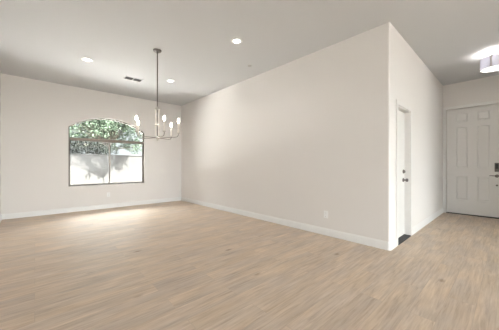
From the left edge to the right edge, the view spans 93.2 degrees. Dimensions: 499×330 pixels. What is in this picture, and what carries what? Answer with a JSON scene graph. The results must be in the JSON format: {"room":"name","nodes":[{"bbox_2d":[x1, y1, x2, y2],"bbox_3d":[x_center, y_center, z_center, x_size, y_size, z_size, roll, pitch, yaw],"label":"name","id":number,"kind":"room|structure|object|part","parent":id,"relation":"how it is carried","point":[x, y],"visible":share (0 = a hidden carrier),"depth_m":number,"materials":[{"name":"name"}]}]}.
{"room":"empty living room","nodes":[
{"label":"empty living room","id":0,"kind":"room"},
{"bbox_2d":[0,72,0,214],"bbox_3d":[-0.985,-0.385,0.199,0.150,3.050,12.920,0,0,-42],"label":"wall","id":1,"kind":"structure","parent":0,"point":[0,72],"depth_m":4.84,"materials":[{"name":"white paint"}]},
{"bbox_2d":[1,73,180,213],"bbox_3d":[-3.740,-0.385,6.324,4.020,3.050,0.150,0,0,-42],"label":"wall","id":2,"kind":"structure","parent":0,"point":[37,116],"depth_m":5.56,"materials":[{"name":"white paint"}]},
{"bbox_2d":[1,197,180,219],"bbox_3d":[-3.684,1.084,6.263,4.020,0.112,0.016,0,0,-42],"label":"baseboard","id":3,"kind":"structure","parent":2,"relation":"attached to","point":[103,206],"depth_m":5.84,"materials":[{"name":"white paint"}]},
{"bbox_2d":[69,119,143,185],"bbox_3d":[-3.754,-0.355,6.324,1.760,1.750,0.072,0,0,-42],"label":"window","id":4,"kind":"structure","parent":2,"relation":"in","point":[70,138],"depth_m":6.31,"materials":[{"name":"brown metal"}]},
{"bbox_3d":[-4.061,-0.059,6.034,0.866,1.111,0.020,0,0,-42],"label":"sliding sash","id":5,"kind":"part","parent":4,"relation":"part of","materials":[{"name":"clear glass"}]},
{"bbox_3d":[-3.452,-0.059,6.621,0.866,1.111,0.020,0,0,-42],"label":"fixed sash","id":6,"kind":"part","parent":4,"relation":"part of","materials":[{"name":"clear glass"}]},
{"bbox_2d":[0,200,498,329],"bbox_3d":[1.951,1.200,2.870,8.090,0.120,12.920,0,0,-42],"label":"floor","id":7,"kind":"structure","parent":0,"point":[173,265],"depth_m":2.41,"materials":[{"name":"brown wood"}]},
{"bbox_2d":[0,0,498,105],"bbox_3d":[2.103,-2.010,2.704,8.090,0.200,15.370,0,0,-42],"label":"ceiling","id":8,"kind":"structure","parent":0,"point":[43,40],"depth_m":3.51,"materials":[{"name":"white paint"}]},
{"bbox_2d":[81,57,92,61],"bbox_3d":[-2.942,-1.905,4.273,0.180,0.008,0.180,0,0,-42],"label":"recessed light","id":9,"kind":"object","parent":8,"relation":"in","point":[82,58],"visible":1,"depth_m":4.26,"materials":[{"name":"white paint"}]},
{"bbox_2d":[123,76,142,82],"bbox_3d":[-2.577,-1.905,5.240,0.370,0.009,0.216,0,0,-42],"label":"ceiling vent","id":10,"kind":"object","parent":8,"relation":"in","point":[125,77],"visible":1,"depth_m":5.25,"materials":[{"name":"white metal"}]},
{"bbox_2d":[135,48,179,140],"bbox_3d":[-1.513,-1.154,3.900,0.680,1.512,0.656,0,0,-22],"label":"chandelier","id":11,"kind":"object","parent":8,"relation":"hanging from","point":[155,50],"visible":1,"depth_m":3.91,"materials":[{"name":"silver metal"}]},
{"bbox_3d":[-1.535,-1.407,3.930,0.017,0.905,0.017,0,0,-42],"label":"hanging rod","id":12,"kind":"part","parent":11,"relation":"part of","materials":[{"name":"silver metal"}]},
{"bbox_2d":[231,38,242,43],"bbox_3d":[-0.197,-1.905,3.634,0.180,0.008,0.180,0,0,-42],"label":"recessed light","id":13,"kind":"object","parent":8,"relation":"in","point":[234,40],"visible":1,"depth_m":3.63,"materials":[{"name":"white plastic"}]},
{"bbox_2d":[480,50,498,72],"bbox_3d":[4.134,-1.758,3.985,0.350,0.304,0.350,0,0,-42],"label":"drum ceiling light","id":14,"kind":"object","parent":8,"relation":"attached to","point":[490,63],"visible":1,"depth_m":3.94,"materials":[{"name":"white glass"}]},
{"bbox_2d":[481,65,498,71],"bbox_3d":[4.134,-1.631,3.985,0.333,0.009,0.333,0,0,-42],"label":"diffuser","id":15,"kind":"object","parent":14,"relation":"attached to","point":[488,68],"depth_m":3.98,"materials":[{"name":"white glass"}]},
{"bbox_2d":[181,22,392,241],"bbox_3d":[-0.162,-0.385,5.490,0.150,3.050,6.200,0,0,-42],"label":"wall","id":16,"kind":"structure","parent":0,"point":[303,138],"depth_m":4.09,"materials":[{"name":"white paint"}]},
{"bbox_2d":[181,197,396,250],"bbox_3d":[-0.078,1.084,5.455,0.260,0.112,6.066,0,0,-42],"label":"baseboard","id":17,"kind":"structure","parent":16,"relation":"attached to","point":[385,245],"depth_m":4.03,"materials":[{"name":"white paint"}]},
{"bbox_2d":[393,26,442,239],"bbox_3d":[3.275,-0.385,4.514,3.620,3.050,0.130,0,0,-42],"label":"wall","id":18,"kind":"structure","parent":0,"point":[415,85],"depth_m":4.20,"materials":[{"name":"white paint"}]},
{"bbox_2d":[398,110,407,237],"bbox_3d":[2.303,0.139,3.617,0.621,1.962,0.113,0,0,-42],"label":"door","id":19,"kind":"structure","parent":18,"relation":"in","point":[401,171],"depth_m":3.72,"materials":[{"name":"white paint"}]},
{"bbox_2d":[396,99,411,245],"bbox_3d":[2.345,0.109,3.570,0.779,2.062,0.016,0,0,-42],"label":"trim","id":20,"kind":"structure","parent":18,"relation":"attached to","point":[401,104],"depth_m":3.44,"materials":[{"name":"white paint"}]},
{"bbox_2d":[398,234,410,244],"bbox_3d":[2.304,1.132,3.616,0.625,0.016,0.143,0,0,-42],"label":"trim","id":21,"kind":"structure","parent":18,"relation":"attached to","point":[403,237],"depth_m":3.61,"materials":[{"name":"brown metal"}]},
{"bbox_2d":[412,208,443,234],"bbox_3d":[3.650,1.084,4.757,2.739,0.112,0.016,0,0,-42],"label":"baseboard","id":22,"kind":"structure","parent":18,"relation":"attached to","point":[416,228],"depth_m":4.49,"materials":[{"name":"white paint"}]},
{"bbox_2d":[443,75,498,211],"bbox_3d":[6.876,-0.385,3.350,0.140,3.050,6.700,0,0,-42],"label":"wall","id":23,"kind":"structure","parent":0,"point":[486,89],"depth_m":5.34,"materials":[{"name":"white paint"}]},
{"bbox_2d":[443,100,498,212],"bbox_3d":[5.001,-0.116,5.294,0.016,2.512,1.039,0,0,-42],"label":"trim","id":24,"kind":"structure","parent":23,"relation":"attached to","point":[496,101],"depth_m":5.63,"materials":[{"name":"white paint"}]},
{"bbox_2d":[446,212,498,218],"bbox_3d":[5.051,1.131,5.340,0.160,0.018,0.910,0,0,-42],"label":"trim","id":25,"kind":"structure","parent":23,"relation":"attached to","point":[446,212],"depth_m":5.28,"materials":[{"name":"brown metal"}]},
{"bbox_2d":[447,104,498,217],"bbox_3d":[5.011,-0.090,5.302,0.103,2.416,0.900,0,0,-42],"label":"door","id":26,"kind":"structure","parent":23,"relation":"in","point":[473,132],"depth_m":5.30,"materials":[{"name":"white paint"}]},
{"label":"outside","id":27,"kind":"structure","parent":0,"visible":0},
{"bbox_3d":[-7.994,1.340,13.243,66.000,0.100,41.650,0,0,-42],"label":"ground","id":28,"kind":"structure","parent":27,"visible":0},
{"bbox_2d":[70,136,119,154],"bbox_3d":[-8.999,-0.174,12.734,3.503,2.938,1.702,0,0,-42],"label":"shrub","id":29,"kind":"object","parent":28,"relation":"on","point":[75,146],"visible":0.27,"depth_m":12.92,"materials":[{"name":"green plant"}]},
{"bbox_2d":[70,120,128,168],"bbox_3d":[-7.158,-0.871,11.155,3.488,4.325,1.679,0,0,-42],"label":"shade tree","id":30,"kind":"object","parent":28,"relation":"on","point":[111,123],"visible":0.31,"depth_m":11.30,"materials":[{"name":"green plant"}]},
{"bbox_2d":[70,154,141,184],"bbox_3d":[-7.271,0.375,12.448,38.000,1.830,0.260,0,0,-42],"label":"wall","id":31,"kind":"structure","parent":28,"relation":"on","point":[84,168],"depth_m":12.11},
{"bbox_2d":[70,120,141,154],"bbox_3d":[-9.984,-1.491,16.433,5.875,5.571,2.659,0,0,-42],"label":"leafy tree","id":32,"kind":"object","parent":28,"relation":"on","point":[128,130],"visible":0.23,"depth_m":16.75,"materials":[{"name":"green plant"}]}
]}

